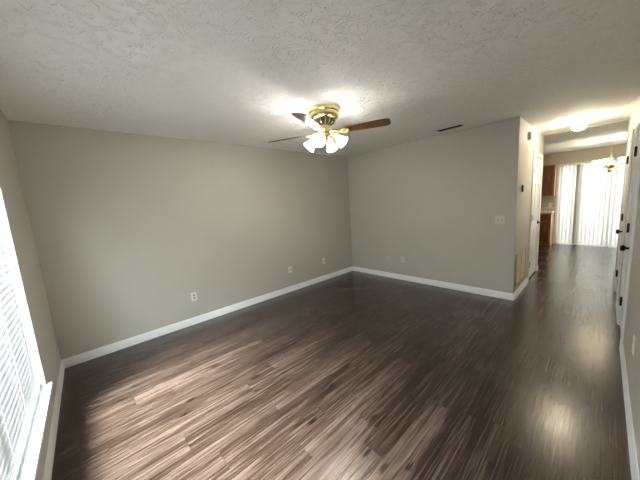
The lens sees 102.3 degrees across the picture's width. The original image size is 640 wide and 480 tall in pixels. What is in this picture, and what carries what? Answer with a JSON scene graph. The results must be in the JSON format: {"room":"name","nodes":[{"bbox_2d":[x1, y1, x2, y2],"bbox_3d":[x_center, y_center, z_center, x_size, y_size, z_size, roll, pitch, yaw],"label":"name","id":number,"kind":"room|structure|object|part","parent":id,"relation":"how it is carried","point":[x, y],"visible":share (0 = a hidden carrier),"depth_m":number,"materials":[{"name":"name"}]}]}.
{"room":"empty living room","nodes":[
{"label":"empty living room","id":0,"kind":"room"},
{"bbox_2d":[0,110,60,479],"bbox_3d":[-1.467,0.291,1.038,0.120,2.540,4.110,-11,11,-42],"label":"wall","id":1,"kind":"structure","parent":0,"point":[16,229],"depth_m":1.96,"materials":[{"name":"beige paint"}]},
{"bbox_2d":[0,227,39,479],"bbox_3d":[-1.492,0.243,1.072,0.060,1.763,1.795,-11,11,-42],"label":"window blind","id":2,"kind":"object","parent":1,"relation":"attached to","point":[19,387],"visible":1,"depth_m":1.46,"materials":[{"name":"white plastic"}]},
{"bbox_3d":[-1.470,0.256,1.091,0.002,1.705,0.002,-11,11,-42],"label":"ladder cord","id":3,"kind":"part","parent":2,"relation":"part of","materials":[{"name":"white plastic"}]},
{"bbox_3d":[-1.726,0.234,1.369,0.002,1.705,0.002,-11,11,-42],"label":"ladder cord","id":4,"kind":"part","parent":2,"relation":"part of","materials":[{"name":"white plastic"}]},
{"bbox_3d":[-1.997,0.211,1.663,0.002,1.705,0.002,-11,11,-42],"label":"ladder cord","id":5,"kind":"part","parent":2,"relation":"part of","materials":[{"name":"white plastic"}]},
{"bbox_3d":[-1.435,1.101,1.191,0.042,0.026,1.795,-11,11,-42],"label":"rail","id":6,"kind":"part","parent":2,"relation":"part of","materials":[{"name":"white plastic"}]},
{"bbox_2d":[16,381,52,479],"bbox_3d":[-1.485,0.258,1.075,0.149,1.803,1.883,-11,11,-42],"label":"window sill","id":7,"kind":"structure","parent":1,"relation":"in","point":[29,464],"depth_m":1.44,"materials":[{"name":"white paint"}]},
{"bbox_2d":[42,360,64,479],"bbox_3d":[-1.344,1.391,1.237,0.015,0.096,3.870,-11,11,-42],"label":"baseboard","id":8,"kind":"structure","parent":1,"relation":"attached to","point":[48,467],"depth_m":1.80,"materials":[{"name":"white paint"}]},
{"bbox_2d":[8,120,352,359],"bbox_3d":[-1.043,-0.165,4.111,4.719,2.540,0.120,-11,11,-42],"label":"wall","id":9,"kind":"structure","parent":0,"point":[126,227],"depth_m":3.20,"materials":[{"name":"beige paint"}]},
{"bbox_2d":[191,292,196,300],"bbox_3d":[-1.704,0.765,3.486,0.072,0.116,0.009,-11,11,-42],"label":"wall outlet","id":10,"kind":"object","parent":9,"relation":"attached to","point":[194,294],"visible":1,"depth_m":3.48,"materials":[{"name":"white plastic"}]},
{"bbox_2d":[62,266,352,367],"bbox_3d":[-0.960,0.955,4.182,4.619,0.096,0.015,-11,11,-42],"label":"baseboard","id":11,"kind":"structure","parent":9,"relation":"attached to","point":[83,357],"depth_m":3.40,"materials":[{"name":"white paint"}]},
{"bbox_2d":[0,0,639,156],"bbox_3d":[2.638,-1.677,3.626,10.140,0.100,5.640,-11,11,-42],"label":"ceiling","id":12,"kind":"structure","parent":0,"point":[234,72],"depth_m":1.77,"materials":[{"name":"white paint"}]},
{"bbox_2d":[268,103,390,152],"bbox_3d":[0.049,-1.099,2.607,0.972,0.422,0.972,-7,9,-23],"label":"ceiling fan","id":13,"kind":"object","parent":12,"relation":"hanging from","point":[322,116],"visible":1,"depth_m":2.50,"materials":[{"name":"brown wood"}]},
{"bbox_3d":[-0.347,-1.082,2.762,0.440,0.007,0.130,-1,20,21],"label":"blade","id":14,"kind":"part","parent":13,"relation":"part of","materials":[{"name":"brown wood"}]},
{"bbox_3d":[-0.101,-1.023,2.217,0.130,0.007,0.440,12,13,19],"label":"blade","id":15,"kind":"part","parent":13,"relation":"part of","materials":[{"name":"brown wood"}]},
{"bbox_3d":[-0.096,-0.987,2.686,0.140,0.138,0.124,0,9,23],"label":"lamp shade","id":16,"kind":"part","parent":13,"relation":"part of","materials":[{"name":"white glass"}]},
{"bbox_3d":[-0.006,-0.964,2.472,0.124,0.138,0.140,0,9,23],"label":"lamp shade","id":17,"kind":"part","parent":13,"relation":"part of","materials":[{"name":"white glass"}]},
{"bbox_3d":[0.119,-1.014,2.773,0.124,0.138,0.140,0,9,23],"label":"lamp shade","id":18,"kind":"part","parent":13,"relation":"part of","materials":[{"name":"white glass"}]},
{"bbox_3d":[0.208,-0.990,2.559,0.140,0.138,0.124,0,9,23],"label":"lamp shade","id":19,"kind":"part","parent":13,"relation":"part of","materials":[{"name":"white glass"}]},
{"bbox_3d":[0.446,-1.092,2.455,0.440,0.007,0.130,-1,-4,21],"label":"blade","id":20,"kind":"part","parent":13,"relation":"part of","materials":[{"name":"brown wood"}]},
{"bbox_2d":[434,124,465,131],"bbox_3d":[1.818,-1.568,3.614,0.160,0.005,0.360,-11,11,-42],"label":"ceiling vent","id":21,"kind":"object","parent":12,"relation":"in","point":[458,125],"visible":1,"depth_m":3.60,"materials":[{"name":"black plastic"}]},
{"bbox_2d":[571,118,587,130],"bbox_3d":[3.674,-1.627,3.651,0.164,0.142,0.164,-11,11,-42],"label":"ceiling light","id":22,"kind":"object","parent":12,"relation":"attached to","point":[579,124],"visible":1,"depth_m":3.60,"materials":[{"name":"white glass"}]},
{"bbox_3d":[3.675,-1.614,3.653,0.156,0.116,0.156,-11,11,-42],"label":"globe","id":23,"kind":"part","parent":22,"relation":"part of","materials":[{"name":"white glass"}]},
{"bbox_2d":[592,137,625,172],"bbox_3d":[5.948,-1.730,5.288,0.500,0.687,0.482,-11,11,-42],"label":"chandelier","id":24,"kind":"object","parent":12,"relation":"hanging from","point":[609,163],"visible":0.94,"depth_m":5.24,"materials":[{"name":"white glass"}]},
{"bbox_3d":[5.787,-1.589,5.209,0.120,0.086,0.119,-7,9,-24],"label":"lamp shade","id":25,"kind":"part","parent":24,"relation":"part of","materials":[{"name":"white glass"}]},
{"bbox_2d":[51,243,631,479],"bbox_3d":[2.806,0.843,3.976,9.940,0.120,5.440,-11,11,-42],"label":"floor","id":26,"kind":"structure","parent":0,"point":[352,375],"depth_m":2.09,"materials":[{"name":"brown wood"}]},
{"bbox_2d":[539,213,553,245],"bbox_3d":[5.914,-0.320,7.255,0.648,0.868,0.920,-11,11,-42],"label":"base cabinet","id":27,"kind":"object","parent":26,"relation":"on","point":[547,220],"visible":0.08,"depth_m":6.82,"materials":[{"name":"brown wood"}]},
{"bbox_3d":[5.855,-0.228,6.911,0.020,0.530,0.415,-11,11,-42],"label":"door","id":28,"kind":"part","parent":27,"relation":"part of","materials":[{"name":"brown wood"}]},
{"bbox_3d":[5.830,-0.597,6.860,0.020,0.155,0.415,-11,11,-42],"label":"drawer","id":29,"kind":"part","parent":27,"relation":"part of","materials":[{"name":"brown wood"}]},
{"bbox_2d":[540,207,554,213],"bbox_3d":[5.895,-0.817,7.191,0.635,0.130,0.950,-11,11,-42],"label":"countertop","id":30,"kind":"structure","parent":27,"relation":"on","point":[546,210],"depth_m":7.06,"materials":[{"name":"beige laminate"}]},
{"bbox_2d":[347,116,521,300],"bbox_3d":[1.673,-0.403,4.527,0.115,2.540,2.917,-11,11,-42],"label":"wall","id":31,"kind":"structure","parent":0,"point":[434,203],"depth_m":4.12,"materials":[{"name":"beige paint"}]},
{"bbox_2d":[495,216,504,223],"bbox_3d":[2.491,-0.277,3.573,0.018,0.116,0.116,-11,11,-42],"label":"light switch","id":32,"kind":"object","parent":31,"relation":"attached to","point":[498,219],"visible":1,"depth_m":3.57,"materials":[{"name":"beige plastic"}]},
{"bbox_2d":[515,118,543,290],"bbox_3d":[3.341,-0.463,4.161,1.861,2.540,0.100,-11,11,-42],"label":"wall","id":33,"kind":"structure","parent":0,"point":[536,143],"depth_m":3.78,"materials":[{"name":"beige paint"}]},
{"bbox_2d":[515,247,525,286],"bbox_3d":[2.967,0.380,3.806,0.660,0.460,0.012,-11,11,-42],"label":"air vent","id":34,"kind":"object","parent":33,"relation":"in","point":[520,264],"visible":1,"depth_m":3.78,"materials":[{"name":"beige metal"}]},
{"bbox_2d":[513,269,537,300],"bbox_3d":[3.411,0.657,4.235,1.976,0.096,0.015,-11,11,-42],"label":"baseboard","id":35,"kind":"structure","parent":33,"relation":"attached to","point":[520,288],"depth_m":3.85,"materials":[{"name":"white paint"}]},
{"bbox_2d":[528,131,532,140],"bbox_3d":[2.987,-1.482,3.658,0.124,0.124,0.044,-11,11,-42],"label":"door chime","id":36,"kind":"object","parent":33,"relation":"attached to","point":[530,134],"visible":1,"depth_m":3.63,"materials":[{"name":"white plastic"}]},
{"bbox_2d":[527,151,542,281],"bbox_3d":[3.658,-0.405,4.418,0.874,2.090,0.159,-11,11,-42],"label":"door","id":37,"kind":"structure","parent":33,"relation":"in","point":[537,165],"depth_m":4.43,"materials":[{"name":"white paint"}]},
{"bbox_2d":[541,143,626,235],"bbox_3d":[6.535,-1.069,6.992,0.120,2.540,5.240,-11,11,-42],"label":"wall","id":38,"kind":"structure","parent":0,"point":[619,150],"depth_m":6.59,"materials":[{"name":"paint"}]},
{"bbox_2d":[541,165,556,195],"bbox_3d":[5.933,-1.611,7.171,0.368,0.800,0.920,-11,11,-42],"label":"upper cabinet","id":39,"kind":"object","parent":38,"relation":"attached to","point":[549,173],"visible":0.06,"depth_m":6.83,"materials":[{"name":"brown wood"}]},
{"bbox_2d":[553,157,624,245],"bbox_3d":[7.037,-0.903,6.269,0.060,2.095,1.960,-11,11,-42],"label":"vertical blind","id":40,"kind":"object","parent":38,"relation":"attached to","point":[588,197],"visible":0.74,"depth_m":6.52,"materials":[{"name":"white plastic"}]},
{"bbox_3d":[6.970,-1.916,6.128,0.060,0.045,1.960,-11,11,-42],"label":"head rail","id":41,"kind":"part","parent":40,"relation":"part of","materials":[{"name":"white plastic"}]},
{"bbox_2d":[615,93,639,476],"bbox_3d":[2.339,-0.068,1.801,6.580,2.540,0.120,-11,11,-42],"label":"wall","id":42,"kind":"structure","parent":0,"point":[632,321],"depth_m":1.88,"materials":[{"name":"beige paint"}]},
{"bbox_2d":[543,119,628,135],"bbox_3d":[4.264,-1.809,4.180,0.100,0.005,0.968,-11,11,-42],"label":"trim","id":43,"kind":"structure","parent":42,"relation":"attached to","point":[628,119],"depth_m":4.08,"materials":[{"name":"white paint"}]},
{"bbox_2d":[614,129,634,306],"bbox_3d":[3.876,-0.259,3.261,0.764,2.090,0.168,-11,11,-42],"label":"door","id":44,"kind":"structure","parent":42,"relation":"in","point":[621,232],"depth_m":3.32,"materials":[{"name":"white paint"}]},
{"bbox_2d":[613,272,639,479],"bbox_3d":[2.367,1.037,2.005,6.580,0.096,0.015,-11,11,-42],"label":"baseboard","id":45,"kind":"structure","parent":42,"relation":"attached to","point":[629,421],"depth_m":1.59,"materials":[{"name":"white paint"}]},
{"bbox_2d":[617,116,639,349],"bbox_3d":[2.940,-0.079,2.414,0.714,2.090,0.168,-11,11,-42],"label":"door","id":46,"kind":"structure","parent":42,"relation":"in","point":[627,247],"depth_m":2.51,"materials":[{"name":"white paint"}]},
{"bbox_3d":[2.757,0.074,2.324,0.064,0.064,0.070,-11,11,-42],"label":"knob","id":47,"kind":"part","parent":46,"relation":"part of","materials":[{"name":"black metal"}]},
{"bbox_2d":[632,335,634,355],"bbox_3d":[2.095,0.703,1.723,0.072,0.116,0.009,-11,11,-42],"label":"wall outlet","id":48,"kind":"object","parent":42,"relation":"attached to","point":[633,340],"visible":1,"depth_m":1.71,"materials":[{"name":"white plastic"}]}
]}

